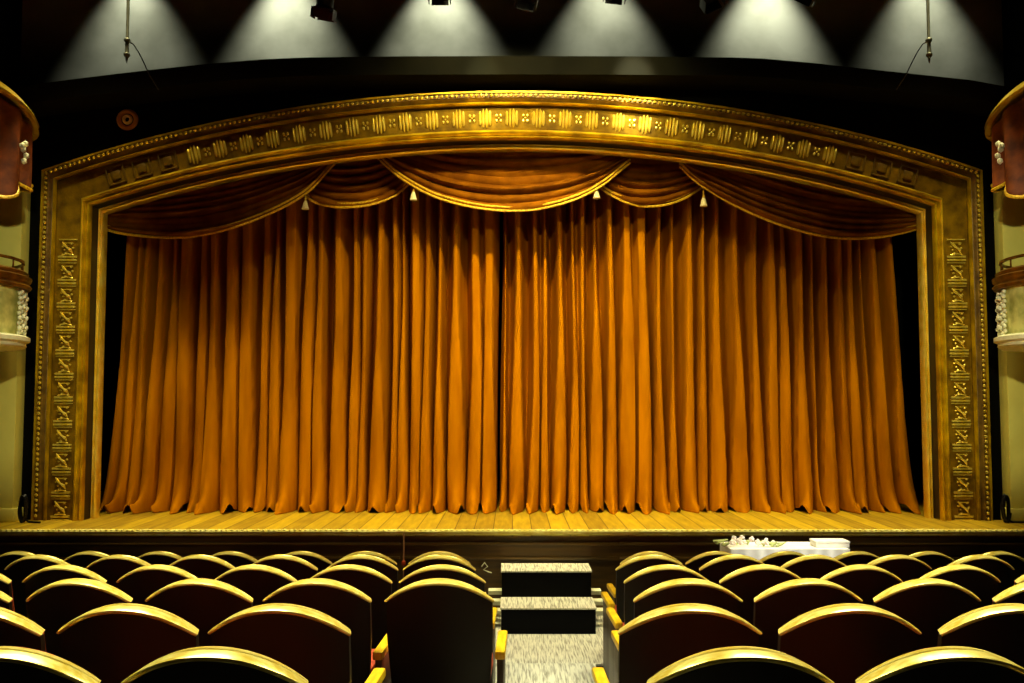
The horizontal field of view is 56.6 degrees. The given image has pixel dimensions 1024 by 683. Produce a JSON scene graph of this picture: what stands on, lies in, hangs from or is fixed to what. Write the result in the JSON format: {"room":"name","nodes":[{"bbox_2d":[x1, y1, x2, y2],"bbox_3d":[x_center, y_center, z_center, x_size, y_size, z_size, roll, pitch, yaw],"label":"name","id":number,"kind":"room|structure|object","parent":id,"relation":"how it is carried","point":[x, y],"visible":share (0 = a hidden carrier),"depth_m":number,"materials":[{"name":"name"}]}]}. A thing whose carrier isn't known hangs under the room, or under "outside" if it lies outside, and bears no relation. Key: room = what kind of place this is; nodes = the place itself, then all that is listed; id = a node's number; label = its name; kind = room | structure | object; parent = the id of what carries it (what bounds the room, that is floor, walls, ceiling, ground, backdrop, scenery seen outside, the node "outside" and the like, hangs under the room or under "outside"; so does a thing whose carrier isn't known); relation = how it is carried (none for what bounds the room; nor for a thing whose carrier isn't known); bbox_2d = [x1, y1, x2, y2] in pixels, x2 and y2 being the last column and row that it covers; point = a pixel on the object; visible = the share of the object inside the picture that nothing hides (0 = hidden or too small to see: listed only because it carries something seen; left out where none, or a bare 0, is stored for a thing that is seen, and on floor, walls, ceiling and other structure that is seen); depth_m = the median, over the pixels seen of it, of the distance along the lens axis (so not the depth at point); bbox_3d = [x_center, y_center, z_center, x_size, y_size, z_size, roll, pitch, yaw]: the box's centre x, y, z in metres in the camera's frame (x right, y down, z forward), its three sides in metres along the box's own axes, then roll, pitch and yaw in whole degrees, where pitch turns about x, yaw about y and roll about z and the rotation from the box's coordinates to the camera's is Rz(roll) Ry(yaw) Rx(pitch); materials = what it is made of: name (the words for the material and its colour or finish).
{"room":"auditorium","nodes":[
{"label":"auditorium","id":0,"kind":"room"},
{"bbox_2d":[0,0,22,86],"bbox_3d":[-5.975,-1.406,6.123,0.150,8.300,15.050,0,-4,0],"label":"wall","id":1,"kind":"structure","parent":0,"point":[10,10],"depth_m":11.18,"materials":[{"name":"black paint"}]},
{"bbox_2d":[100,186,499,514],"bbox_3d":[-2.448,-0.228,11.046,4.624,4.356,0.744,0,-4,0],"label":"stage curtain","id":2,"kind":"object","parent":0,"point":[319,358],"visible":0.81,"depth_m":11.02,"materials":[{"name":"orange fabric"}]},
{"bbox_2d":[20,0,1003,85],"bbox_3d":[0.000,-3.831,11.484,11.800,2.800,0.100,0,-4,0],"label":"ceiling","id":3,"kind":"structure","parent":0,"point":[61,40],"depth_m":11.43,"materials":[{"name":"grey paint"}]},
{"bbox_2d":[0,491,1023,535],"bbox_3d":[0.000,2.004,11.313,11.800,0.060,3.970,0,-4,0],"label":"floor","id":4,"kind":"structure","parent":0,"point":[231,518],"depth_m":9.99,"materials":[{"name":"brown wood"}]},
{"bbox_2d":[0,192,30,521],"bbox_3d":[-5.551,-0.149,10.149,0.691,4.094,0.207,0,-4,0],"label":"wall","id":5,"kind":"structure","parent":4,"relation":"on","point":[14,212],"depth_m":10.06,"materials":[{"name":"beige paint"}]},
{"bbox_2d":[0,254,31,351],"bbox_3d":[-5.232,-0.379,9.096,1.000,0.879,1.775,0,-4,7],"label":"box","id":6,"kind":"object","parent":5,"relation":"attached to","point":[15,283],"visible":1,"depth_m":9.14,"materials":[{"name":"beige stone"}]},
{"bbox_2d":[0,81,39,198],"bbox_3d":[-5.142,-2.009,9.241,0.968,1.324,1.834,0,-4,0],"label":"canopy","id":7,"kind":"object","parent":5,"relation":"attached to","point":[19,127],"visible":1,"depth_m":9.12,"materials":[{"name":"fabric"}]},
{"bbox_2d":[0,97,31,194],"bbox_3d":[-5.188,-1.910,9.227,0.871,1.091,1.729,0,-4,0],"label":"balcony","id":8,"kind":"object","parent":7,"relation":"hanging from","point":[15,121],"depth_m":9.11,"materials":[{"name":"fabric"}]},
{"bbox_2d":[17,494,40,522],"bbox_3d":[-5.001,1.734,9.869,0.248,0.299,0.080,0,-4,0],"label":"cable coil","id":9,"kind":"object","parent":4,"relation":"on","point":[23,498],"visible":1,"depth_m":9.85,"materials":[{"name":"black rubber"}]},
{"bbox_2d":[31,91,992,520],"bbox_3d":[0.000,-0.403,10.327,10.176,4.642,0.330,0,-4,0],"label":"frame","id":10,"kind":"object","parent":4,"relation":"on","point":[945,195],"visible":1,"depth_m":10.31,"materials":[{"name":"paint"}]},
{"bbox_2d":[499,188,920,514],"bbox_3d":[2.265,-0.225,11.053,4.827,4.361,0.743,0,-4,0],"label":"stage curtain","id":11,"kind":"object","parent":10,"relation":"hanging from","point":[685,355],"visible":0.89,"depth_m":11.05,"materials":[{"name":"orange fabric"}]},
{"bbox_2d":[679,163,916,239],"bbox_3d":[3.264,-1.751,10.646,2.911,1.243,0.193,0,-4,0],"label":"swag","id":12,"kind":"object","parent":10,"relation":"attached to","point":[802,208],"visible":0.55,"depth_m":10.60,"materials":[{"name":"brown fabric"}]},
{"bbox_2d":[993,192,1023,520],"bbox_3d":[5.551,-0.149,10.149,0.691,4.094,0.207,0,-4,0],"label":"wall","id":13,"kind":"structure","parent":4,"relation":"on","point":[1008,212],"depth_m":10.06,"materials":[{"name":"beige paint"}]},
{"bbox_2d":[984,81,1023,198],"bbox_3d":[5.142,-2.009,9.241,0.968,1.325,1.834,0,-4,0],"label":"canopy","id":14,"kind":"object","parent":13,"relation":"attached to","point":[1004,127],"visible":1,"depth_m":9.12,"materials":[{"name":"fabric"}]},
{"bbox_2d":[992,97,1023,194],"bbox_3d":[5.188,-1.910,9.227,0.871,1.091,1.729,0,-4,0],"label":"drape","id":15,"kind":"object","parent":14,"relation":"hanging from","point":[1008,121],"depth_m":9.11,"materials":[{"name":"fabric"}]},
{"bbox_2d":[992,254,1023,351],"bbox_3d":[5.232,-0.379,9.096,1.000,0.879,1.775,0,-4,-7],"label":"box","id":16,"kind":"object","parent":13,"relation":"attached to","point":[1008,283],"visible":1,"depth_m":9.14,"materials":[{"name":"beige stone"}]},
{"bbox_2d":[1000,494,1023,522],"bbox_3d":[5.211,1.734,9.869,0.248,0.299,0.080,0,-4,0],"label":"cable coil","id":17,"kind":"object","parent":4,"relation":"on","point":[1005,500],"visible":1,"depth_m":9.85,"materials":[{"name":"black rubber"}]},
{"bbox_2d":[0,536,1023,597],"bbox_3d":[0.000,2.283,9.382,11.800,0.735,0.090,0,-4,0],"label":"wall","id":18,"kind":"structure","parent":0,"point":[603,572],"depth_m":9.35,"materials":[{"name":"brown wood"}]},
{"bbox_2d":[0,529,1023,534],"bbox_3d":[0.000,1.870,9.332,11.800,0.064,0.062,0,-4,0],"label":"trim","id":19,"kind":"structure","parent":18,"relation":"attached to","point":[2,531],"depth_m":9.31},
{"bbox_2d":[0,542,1023,607],"bbox_3d":[0.000,2.310,9.321,11.800,0.675,0.030,0,-4,0],"label":"baseboard","id":20,"kind":"structure","parent":18,"relation":"attached to","point":[1,543],"depth_m":9.33,"materials":[{"name":"brown wood"}]},
{"bbox_2d":[101,212,922,490],"bbox_3d":[0.000,-1.098,13.568,11.800,8.000,0.150,0,-4,0],"label":"wall","id":21,"kind":"structure","parent":0,"point":[904,246],"depth_m":13.43,"materials":[{"name":"black paint"}]},
{"bbox_2d":[19,56,1006,519],"bbox_3d":[0.000,-0.582,10.383,11.800,5.108,0.200,0,-4,0],"label":"wall","id":22,"kind":"structure","parent":0,"point":[960,137],"depth_m":10.39,"materials":[{"name":"black paint"}]},
{"bbox_2d":[117,109,137,129],"bbox_3d":[-4.206,-2.427,10.376,0.236,0.236,0.040,0,-4,0],"label":"round fitting","id":23,"kind":"object","parent":22,"relation":"attached to","point":[121,125],"visible":1,"depth_m":10.37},
{"bbox_2d":[107,164,335,238],"bbox_3d":[-3.304,-1.750,10.647,2.808,1.220,0.192,0,-4,0],"label":"swag","id":24,"kind":"object","parent":22,"relation":"hanging from","point":[215,209],"visible":0.55,"depth_m":10.62,"materials":[{"name":"brown fabric"}]},
{"bbox_2d":[306,159,409,208],"bbox_3d":[-1.796,-1.975,10.826,1.308,0.958,0.181,0,-4,0],"label":"swag","id":25,"kind":"object","parent":22,"relation":"hanging from","point":[364,183],"visible":0.49,"depth_m":10.78,"materials":[{"name":"brown fabric"}]},
{"bbox_2d":[378,152,631,211],"bbox_3d":[-0.096,-1.958,10.669,3.086,1.037,0.173,0,-4,0],"label":"swag","id":26,"kind":"object","parent":22,"relation":"hanging from","point":[488,181],"visible":0.52,"depth_m":10.65,"materials":[{"name":"brown fabric"}]},
{"bbox_2d":[9,56,1014,117],"bbox_3d":[0.000,-2.739,10.274,11.800,0.608,0.279,0,-4,0],"label":"trim","id":27,"kind":"structure","parent":22,"relation":"attached to","point":[388,72],"depth_m":10.15,"materials":[{"name":"paint"}]},
{"bbox_2d":[600,158,702,207],"bbox_3d":[1.554,-1.992,10.826,1.263,0.958,0.185,0,-4,0],"label":"swag","id":28,"kind":"object","parent":22,"relation":"hanging from","point":[647,183],"visible":0.47,"depth_m":10.78,"materials":[{"name":"brown fabric"}]},
{"bbox_2d":[1001,0,1023,86],"bbox_3d":[5.975,-1.406,6.123,0.150,8.300,15.050,0,-4,0],"label":"wall","id":29,"kind":"structure","parent":0,"point":[1012,10],"depth_m":11.18,"materials":[{"name":"black paint"}]},
{"bbox_3d":[0.000,2.183,3.848,11.800,0.856,10.950,0,-4,0],"label":"floor","id":30,"kind":"structure","parent":0,"visible":0},
{"bbox_2d":[0,590,13,611],"bbox_3d":[-2.413,1.503,4.393,0.578,0.894,0.602,0,-4,6],"label":"seat","id":31,"kind":"object","parent":30,"relation":"on","point":[6,602],"visible":0.12,"depth_m":4.16,"materials":[{"name":"yellow wood"}]},
{"bbox_2d":[0,573,14,611],"bbox_3d":[-2.992,1.698,5.484,0.578,0.894,0.602,0,-4,6],"label":"seat","id":32,"kind":"object","parent":30,"relation":"on","point":[5,582],"visible":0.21,"depth_m":5.25,"materials":[{"name":"yellow wood"}]},
{"bbox_2d":[0,551,35,576],"bbox_3d":[-3.766,2.071,7.514,0.578,0.894,0.602,0,-4,6],"label":"seat","id":33,"kind":"object","parent":30,"relation":"on","point":[8,558],"visible":0.18,"depth_m":7.28,"materials":[{"name":"yellow wood"}]},
{"bbox_2d":[0,607,45,651],"bbox_3d":[-1.784,1.338,3.392,0.578,0.894,0.602,0,-4,5],"label":"seat","id":34,"kind":"object","parent":30,"relation":"on","point":[16,630],"visible":0.54,"depth_m":3.15,"materials":[{"name":"yellow wood"}]},
{"bbox_2d":[5,554,70,617],"bbox_3d":[-3.091,1.865,6.475,0.578,0.894,0.602,0,-4,6],"label":"seat","id":35,"kind":"object","parent":30,"relation":"on","point":[18,570],"visible":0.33,"depth_m":6.25,"materials":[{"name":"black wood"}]},
{"bbox_2d":[0,646,100,682],"bbox_3d":[-1.264,1.230,2.608,0.578,0.894,0.602,0,-4,4],"label":"seat","id":36,"kind":"object","parent":30,"relation":"on","point":[17,664],"visible":1,"depth_m":2.36,"materials":[{"name":"yellow wood"}]},
{"bbox_2d":[22,564,106,618],"bbox_3d":[-2.439,1.698,5.481,0.532,0.894,0.602,0,-4,6],"label":"seat","id":37,"kind":"object","parent":30,"relation":"on","point":[41,578],"visible":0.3,"depth_m":5.25,"materials":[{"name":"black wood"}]},
{"bbox_2d":[26,578,132,656],"bbox_3d":[-1.863,1.503,4.392,0.532,0.894,0.602,0,-4,5],"label":"seat","id":38,"kind":"object","parent":30,"relation":"on","point":[54,605],"visible":0.41,"depth_m":4.16,"materials":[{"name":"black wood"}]},
{"bbox_2d":[64,551,109,567],"bbox_3d":[-3.193,2.071,7.512,0.532,0.894,0.602,0,-4,6],"label":"seat","id":39,"kind":"object","parent":30,"relation":"on","point":[83,559],"visible":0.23,"depth_m":7.27,"materials":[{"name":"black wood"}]},
{"bbox_2d":[86,554,150,588],"bbox_3d":[-2.537,1.865,6.473,0.532,0.894,0.602,0,-4,6],"label":"seat","id":40,"kind":"object","parent":30,"relation":"on","point":[111,568],"visible":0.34,"depth_m":6.23,"materials":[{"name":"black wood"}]},
{"bbox_2d":[56,603,198,682],"bbox_3d":[-1.250,1.337,3.391,0.532,0.894,0.602,0,-4,4],"label":"seat","id":41,"kind":"object","parent":30,"relation":"on","point":[112,642],"visible":0.78,"depth_m":3.15,"materials":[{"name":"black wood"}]},
{"bbox_2d":[116,564,196,604],"bbox_3d":[-1.917,1.698,5.482,0.532,0.894,0.602,0,-4,5],"label":"seat","id":42,"kind":"object","parent":30,"relation":"on","point":[140,583],"visible":0.3,"depth_m":5.25,"materials":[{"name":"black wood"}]},
{"bbox_2d":[137,551,182,564],"bbox_3d":[-2.660,2.071,7.512,0.532,0.894,0.602,0,-4,6],"label":"seat","id":43,"kind":"object","parent":30,"relation":"on","point":[155,557],"visible":0.2,"depth_m":7.26,"materials":[{"name":"yellow wood"}]},
{"bbox_2d":[145,578,252,646],"bbox_3d":[-1.339,1.503,4.393,0.532,0.894,0.602,0,-4,4],"label":"seat","id":44,"kind":"object","parent":30,"relation":"on","point":[204,603],"visible":0.41,"depth_m":4.15,"materials":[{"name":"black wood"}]},
{"bbox_2d":[170,554,234,579],"bbox_3d":[-2.009,1.865,6.473,0.532,0.894,0.602,0,-4,6],"label":"seat","id":45,"kind":"object","parent":30,"relation":"on","point":[199,565],"visible":0.26,"depth_m":6.23,"materials":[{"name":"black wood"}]},
{"bbox_2d":[121,646,308,682],"bbox_3d":[-0.719,1.230,2.607,0.532,0.894,0.602,0,-4,2],"label":"seat","id":46,"kind":"object","parent":30,"relation":"on","point":[203,664],"visible":1,"depth_m":2.36,"materials":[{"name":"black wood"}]},
{"bbox_2d":[211,551,257,567],"bbox_3d":[-2.118,2.071,7.512,0.532,0.894,0.602,0,-4,6],"label":"seat","id":47,"kind":"object","parent":30,"relation":"on","point":[235,558],"visible":0.19,"depth_m":7.26,"materials":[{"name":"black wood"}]},
{"bbox_2d":[214,564,296,605],"bbox_3d":[-1.388,1.698,5.483,0.532,0.894,0.602,0,-4,4],"label":"seat","id":48,"kind":"object","parent":30,"relation":"on","point":[258,581],"visible":0.28,"depth_m":5.24,"materials":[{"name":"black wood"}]},
{"bbox_2d":[253,554,317,580],"bbox_3d":[-1.478,1.865,6.474,0.532,0.894,0.602,0,-4,4],"label":"seat","id":49,"kind":"object","parent":30,"relation":"on","point":[298,568],"visible":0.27,"depth_m":6.23,"materials":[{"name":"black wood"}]},
{"bbox_2d":[208,603,385,682],"bbox_3d":[-0.746,1.338,3.392,0.532,0.894,0.602,0,-4,2],"label":"seat","id":50,"kind":"object","parent":30,"relation":"on","point":[314,644],"visible":0.84,"depth_m":3.15,"materials":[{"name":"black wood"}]},
{"bbox_2d":[285,551,332,572],"bbox_3d":[-1.576,2.071,7.513,0.532,0.894,0.602,0,-4,5],"label":"seat","id":51,"kind":"object","parent":30,"relation":"on","point":[317,560],"visible":0.18,"depth_m":7.27,"materials":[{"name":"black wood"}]},
{"bbox_2d":[263,578,391,682],"bbox_3d":[-0.824,1.503,4.394,0.532,0.894,0.602,0,-4,3],"label":"seat","id":52,"kind":"object","parent":30,"relation":"on","point":[341,601],"visible":0.52,"depth_m":4.17,"materials":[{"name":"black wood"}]},
{"bbox_2d":[371,649,374,671],"bbox_3d":[-0.843,1.546,4.483,0.430,0.100,0.420,0,-4,3],"label":"seat cushion","id":53,"kind":"object","parent":52,"relation":"on","point":[372,661],"depth_m":4.43,"materials":[{"name":"red fabric"}]},
{"bbox_2d":[311,564,391,648],"bbox_3d":[-0.870,1.698,5.484,0.532,0.894,0.602,0,-4,3],"label":"seat","id":54,"kind":"object","parent":30,"relation":"on","point":[371,582],"visible":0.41,"depth_m":5.25,"materials":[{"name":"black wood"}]},
{"bbox_2d":[326,554,397,593],"bbox_3d":[-0.954,1.865,6.475,0.532,0.894,0.602,0,-4,3],"label":"seat","id":55,"kind":"object","parent":30,"relation":"on","point":[386,568],"visible":0.23,"depth_m":6.23,"materials":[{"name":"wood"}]},
{"bbox_2d":[343,551,396,566],"bbox_3d":[-1.086,2.071,7.514,0.532,0.894,0.602,0,-4,3],"label":"seat","id":56,"kind":"object","parent":30,"relation":"on","point":[372,553],"visible":0.15,"depth_m":7.27,"materials":[{"name":"yellow wood"}]},
{"bbox_2d":[402,533,405,577],"bbox_3d":[-1.051,2.250,9.209,0.100,0.780,0.100,0,-4,0],"label":"pole","id":57,"kind":"object","parent":30,"relation":"on","point":[403,561],"visible":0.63,"depth_m":9.22,"materials":[{"name":"black metal"}]},
{"bbox_2d":[408,551,470,564],"bbox_3d":[-0.528,2.071,7.515,0.532,0.894,0.602,0,-4,2],"label":"seat","id":58,"kind":"object","parent":30,"relation":"on","point":[432,552],"visible":0.14,"depth_m":7.27,"materials":[{"name":"yellow wood"}]},
{"bbox_2d":[403,554,485,592],"bbox_3d":[-0.449,1.865,6.476,0.532,0.894,0.602,0,-4,2],"label":"seat","id":59,"kind":"object","parent":30,"relation":"on","point":[436,559],"visible":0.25,"depth_m":6.23,"materials":[{"name":"yellow wood"}]},
{"bbox_2d":[384,578,507,682],"bbox_3d":[-0.291,1.503,4.394,0.532,0.894,0.602,0,-4,1],"label":"seat","id":60,"kind":"object","parent":30,"relation":"on","point":[440,630],"visible":1,"depth_m":4.17,"materials":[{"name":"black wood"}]},
{"bbox_2d":[490,653,492,678],"bbox_3d":[-0.312,1.546,4.483,0.430,0.100,0.420,0,-4,1],"label":"seat cushion","id":61,"kind":"object","parent":60,"relation":"on","point":[492,653],"depth_m":4.52,"materials":[{"name":"red fabric"}]},
{"bbox_2d":[399,564,496,682],"bbox_3d":[-0.357,1.698,5.484,0.532,0.894,0.602,0,-4,1],"label":"seat","id":62,"kind":"object","parent":30,"relation":"on","point":[439,570],"visible":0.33,"depth_m":5.25,"materials":[{"name":"yellow wood"}]},
{"bbox_2d":[495,615,602,682],"bbox_3d":[0.235,2.110,5.195,1.270,0.568,8.230,0,-4,0],"label":"carpet","id":63,"kind":"object","parent":30,"relation":"on","point":[529,658],"visible":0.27,"depth_m":7.61,"materials":[{"name":"beige carpet"}]},
{"bbox_2d":[488,563,602,633],"bbox_3d":[0.312,2.373,8.828,1.075,0.465,0.906,0,-4,0],"label":"steps","id":64,"kind":"structure","parent":63,"relation":"on","point":[537,598],"depth_m":8.82,"materials":[{"name":"beige carpet"}]},
{"bbox_2d":[601,554,686,680],"bbox_3d":[0.916,1.865,6.476,0.578,0.894,0.602,0,-4,-2],"label":"seat","id":65,"kind":"object","parent":30,"relation":"on","point":[628,568],"visible":0.33,"depth_m":6.26,"materials":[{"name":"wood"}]},
{"bbox_2d":[607,551,681,604],"bbox_3d":[1.061,2.071,7.516,0.578,0.894,0.602,0,-4,-2],"label":"seat","id":66,"kind":"object","parent":30,"relation":"on","point":[611,589],"visible":0.15,"depth_m":7.29,"materials":[{"name":"gold wood"}]},
{"bbox_2d":[606,564,708,682],"bbox_3d":[0.854,1.698,5.485,0.578,0.894,0.602,0,-4,-2],"label":"seat","id":67,"kind":"object","parent":30,"relation":"on","point":[642,580],"visible":0.32,"depth_m":5.26,"materials":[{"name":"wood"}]},
{"bbox_2d":[592,603,761,682],"bbox_3d":[0.591,1.338,3.393,0.578,0.894,0.602,0,-4,-1],"label":"seat","id":68,"kind":"object","parent":30,"relation":"on","point":[658,638],"visible":0.81,"depth_m":3.15,"materials":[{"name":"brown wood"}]},
{"bbox_2d":[611,578,742,682],"bbox_3d":[0.769,1.503,4.395,0.578,0.894,0.602,0,-4,-1],"label":"seat","id":69,"kind":"object","parent":30,"relation":"on","point":[682,590],"visible":0.37,"depth_m":4.16,"materials":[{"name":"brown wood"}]},
{"bbox_2d":[685,551,731,572],"bbox_3d":[1.581,2.071,7.517,0.532,0.894,0.602,0,-4,-3],"label":"seat","id":70,"kind":"object","parent":30,"relation":"on","point":[696,562],"visible":0.16,"depth_m":7.27,"materials":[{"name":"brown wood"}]},
{"bbox_2d":[699,554,763,584],"bbox_3d":[1.483,1.865,6.478,0.532,0.894,0.602,0,-4,-3],"label":"seat","id":71,"kind":"object","parent":30,"relation":"on","point":[714,570],"visible":0.21,"depth_m":6.23,"materials":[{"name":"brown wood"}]},
{"bbox_2d":[647,646,833,682],"bbox_3d":[0.575,1.230,2.608,0.578,0.894,0.602,0,-4,-1],"label":"seat","id":72,"kind":"object","parent":30,"relation":"on","point":[733,664],"visible":1,"depth_m":2.36,"materials":[{"name":"yellow wood"}]},
{"bbox_2d":[719,564,800,624],"bbox_3d":[1.401,1.698,5.486,0.532,0.894,0.602,0,-4,-3],"label":"seat","id":73,"kind":"object","parent":30,"relation":"on","point":[747,582],"visible":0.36,"depth_m":5.24,"materials":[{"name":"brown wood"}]},
{"bbox_2d":[759,551,803,566],"bbox_3d":[2.116,2.071,7.517,0.532,0.894,0.602,0,-4,-5],"label":"seat","id":74,"kind":"object","parent":30,"relation":"on","point":[778,559],"visible":0.18,"depth_m":7.26,"materials":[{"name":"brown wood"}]},
{"bbox_2d":[753,578,862,650],"bbox_3d":[1.316,1.503,4.396,0.532,0.894,0.602,0,-4,-3],"label":"seat","id":75,"kind":"object","parent":30,"relation":"on","point":[783,602],"visible":0.38,"depth_m":4.16,"materials":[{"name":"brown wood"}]},
{"bbox_2d":[781,554,846,578],"bbox_3d":[2.001,1.865,6.478,0.532,0.894,0.602,0,-4,-4],"label":"seat","id":76,"kind":"object","parent":30,"relation":"on","point":[817,566],"visible":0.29,"depth_m":6.23,"materials":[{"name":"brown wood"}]},
{"bbox_2d":[777,603,921,682],"bbox_3d":[1.145,1.338,3.394,0.532,0.894,0.602,0,-4,-2],"label":"seat","id":77,"kind":"object","parent":30,"relation":"on","point":[843,642],"visible":0.8,"depth_m":3.15,"materials":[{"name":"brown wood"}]},
{"bbox_2d":[834,551,879,565],"bbox_3d":[2.651,2.071,7.517,0.532,0.894,0.602,0,-4,-6],"label":"seat","id":78,"kind":"object","parent":30,"relation":"on","point":[853,557],"visible":0.2,"depth_m":7.26,"materials":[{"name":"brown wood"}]},
{"bbox_2d":[820,564,902,605],"bbox_3d":[1.941,1.698,5.486,0.532,0.894,0.602,0,-4,-4],"label":"seat","id":79,"kind":"object","parent":30,"relation":"on","point":[865,581],"visible":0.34,"depth_m":5.24,"materials":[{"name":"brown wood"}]},
{"bbox_2d":[866,554,931,581],"bbox_3d":[2.538,1.865,6.478,0.532,0.894,0.602,0,-4,-6],"label":"seat","id":80,"kind":"object","parent":30,"relation":"on","point":[905,567],"visible":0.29,"depth_m":6.23,"materials":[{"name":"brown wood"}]},
{"bbox_2d":[873,578,980,649],"bbox_3d":[1.836,1.503,4.396,0.532,0.894,0.602,0,-4,-4],"label":"seat","id":81,"kind":"object","parent":30,"relation":"on","point":[928,604],"visible":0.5,"depth_m":4.15,"materials":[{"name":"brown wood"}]},
{"bbox_2d":[908,551,954,570],"bbox_3d":[3.193,2.071,7.517,0.532,0.894,0.602,0,-4,-6],"label":"seat","id":82,"kind":"object","parent":30,"relation":"on","point":[935,560],"visible":0.19,"depth_m":7.27,"materials":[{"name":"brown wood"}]},
{"bbox_2d":[856,646,1023,682],"bbox_3d":[1.122,1.230,2.609,0.532,0.894,0.602,0,-4,-2],"label":"seat","id":83,"kind":"object","parent":30,"relation":"on","point":[943,664],"visible":1,"depth_m":2.36,"materials":[{"name":"yellow wood"}]},
{"bbox_2d":[919,564,1000,607],"bbox_3d":[2.481,1.698,5.486,0.532,0.894,0.602,0,-4,-6],"label":"seat","id":84,"kind":"object","parent":30,"relation":"on","point":[980,582],"visible":0.29,"depth_m":5.25,"materials":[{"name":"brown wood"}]},
{"bbox_2d":[937,603,1023,667],"bbox_3d":[1.676,1.338,3.394,0.532,0.894,0.602,0,-4,-4],"label":"seat","id":85,"kind":"object","parent":30,"relation":"on","point":[998,629],"visible":0.68,"depth_m":3.15,"materials":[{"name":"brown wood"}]},
{"bbox_2d":[947,554,1013,593],"bbox_3d":[3.081,1.865,6.478,0.532,0.894,0.602,0,-4,-6],"label":"seat","id":86,"kind":"object","parent":30,"relation":"on","point":[999,568],"visible":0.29,"depth_m":6.25,"materials":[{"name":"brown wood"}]},
{"bbox_2d":[983,551,1023,586],"bbox_3d":[3.735,2.071,7.517,0.532,0.894,0.602,0,-4,-6],"label":"seat","id":87,"kind":"object","parent":30,"relation":"on","point":[1015,561],"visible":0.21,"depth_m":7.29,"materials":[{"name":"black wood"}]},
{"bbox_2d":[992,582,1023,604],"bbox_3d":[2.356,1.503,4.396,0.532,0.894,0.602,0,-4,-5],"label":"seat","id":88,"kind":"object","parent":30,"relation":"on","point":[1014,594],"visible":0.25,"depth_m":4.15,"materials":[{"name":"yellow wood"}]},
{"bbox_2d":[1014,574,1023,584],"bbox_3d":[3.026,1.698,5.486,0.532,0.894,0.602,0,-4,-6],"label":"seat","id":89,"kind":"object","parent":30,"relation":"on","point":[1020,579],"visible":0.15,"depth_m":5.26,"materials":[{"name":"yellow wood"}]},
{"bbox_3d":[2.474,2.235,8.639,1.019,0.741,0.420,0,-4,0],"label":"side table","id":90,"kind":"object","parent":30,"relation":"on","visible":0},
{"bbox_2d":[720,542,849,559],"bbox_3d":[2.474,1.931,8.658,1.072,0.145,0.484,0,-4,0],"label":"tablecloth","id":91,"kind":"object","parent":90,"relation":"on","point":[751,549],"visible":0.5,"depth_m":8.44,"materials":[{"name":"white fabric"}]},
{"bbox_2d":[713,535,785,546],"bbox_3d":[2.156,1.806,8.629,0.628,0.100,0.210,0,-4,0],"label":"flower bouquet","id":92,"kind":"object","parent":91,"relation":"on","point":[740,540],"visible":1,"depth_m":8.56,"materials":[{"name":"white plant"}]},
{"bbox_2d":[809,538,849,547],"bbox_3d":[2.876,1.825,8.604,0.310,0.060,0.190,0,-4,0],"label":"box","id":93,"kind":"object","parent":91,"relation":"on","point":[816,542],"visible":1,"depth_m":8.52,"materials":[{"name":"cardboard"}]},
{"bbox_3d":[0.000,-5.623,6.383,12.100,0.150,15.050,0,-4,0],"label":"ceiling","id":94,"kind":"structure","parent":0,"visible":0},
{"bbox_2d":[123,0,158,89],"bbox_3d":[-3.739,-3.985,9.745,0.110,2.708,0.486,-2,-4,25],"label":"hanging rod","id":95,"kind":"object","parent":94,"relation":"hanging from","point":[127,40],"visible":1,"depth_m":9.50,"materials":[{"name":"grey metal"}]},
{"bbox_2d":[896,0,932,89],"bbox_3d":[4.059,-3.985,9.745,0.110,2.708,0.486,2,-4,-25],"label":"hanging rod","id":96,"kind":"object","parent":94,"relation":"hanging from","point":[928,40],"visible":1,"depth_m":9.50,"materials":[{"name":"grey metal"}]},
{"bbox_3d":[0.000,-4.668,10.056,11.800,1.305,0.056,0,-4,0],"label":"bar","id":97,"kind":"object","parent":94,"relation":"hanging from","visible":0},
{"bbox_2d":[310,0,336,22],"bbox_3d":[-1.978,-3.722,10.040,0.296,0.709,0.370,2,-4,-28],"label":"spotlight","id":98,"kind":"object","parent":97,"relation":"hanging from","point":[323,9],"visible":1,"depth_m":9.95,"materials":[{"name":"black metal"}]},
{"bbox_2d":[428,0,450,4],"bbox_3d":[-0.765,-3.918,10.023,0.304,0.684,0.242,0,-4,0],"label":"spotlight","id":99,"kind":"object","parent":97,"relation":"hanging from","point":[434,2],"visible":1,"depth_m":10.12,"materials":[{"name":"black metal"}]},
{"bbox_2d":[514,0,537,12],"bbox_3d":[0.199,-3.792,9.972,0.297,0.672,0.472,-3,-4,36],"label":"spotlight","id":100,"kind":"object","parent":97,"relation":"hanging from","point":[526,5],"visible":1,"depth_m":9.99,"materials":[{"name":"black metal"}]},
{"bbox_2d":[603,0,625,4],"bbox_3d":[1.119,-3.925,10.030,0.312,0.699,0.260,0,-4,0],"label":"spotlight","id":101,"kind":"object","parent":97,"relation":"hanging from","point":[617,2],"visible":1,"depth_m":10.13,"materials":[{"name":"black metal"}]},
{"bbox_2d":[700,0,724,13],"bbox_3d":[1.977,-3.759,9.977,0.558,0.644,0.295,-2,-4,27],"label":"spotlight","id":102,"kind":"object","parent":97,"relation":"hanging from","point":[707,6],"visible":1,"depth_m":10.00,"materials":[{"name":"black metal"}]},
{"bbox_2d":[795,0,816,6],"bbox_3d":[3.205,-3.894,10.036,0.469,0.701,0.266,0,-4,8],"label":"spotlight","id":103,"kind":"object","parent":97,"relation":"hanging from","point":[804,2],"visible":1,"depth_m":10.15,"materials":[{"name":"black metal"}]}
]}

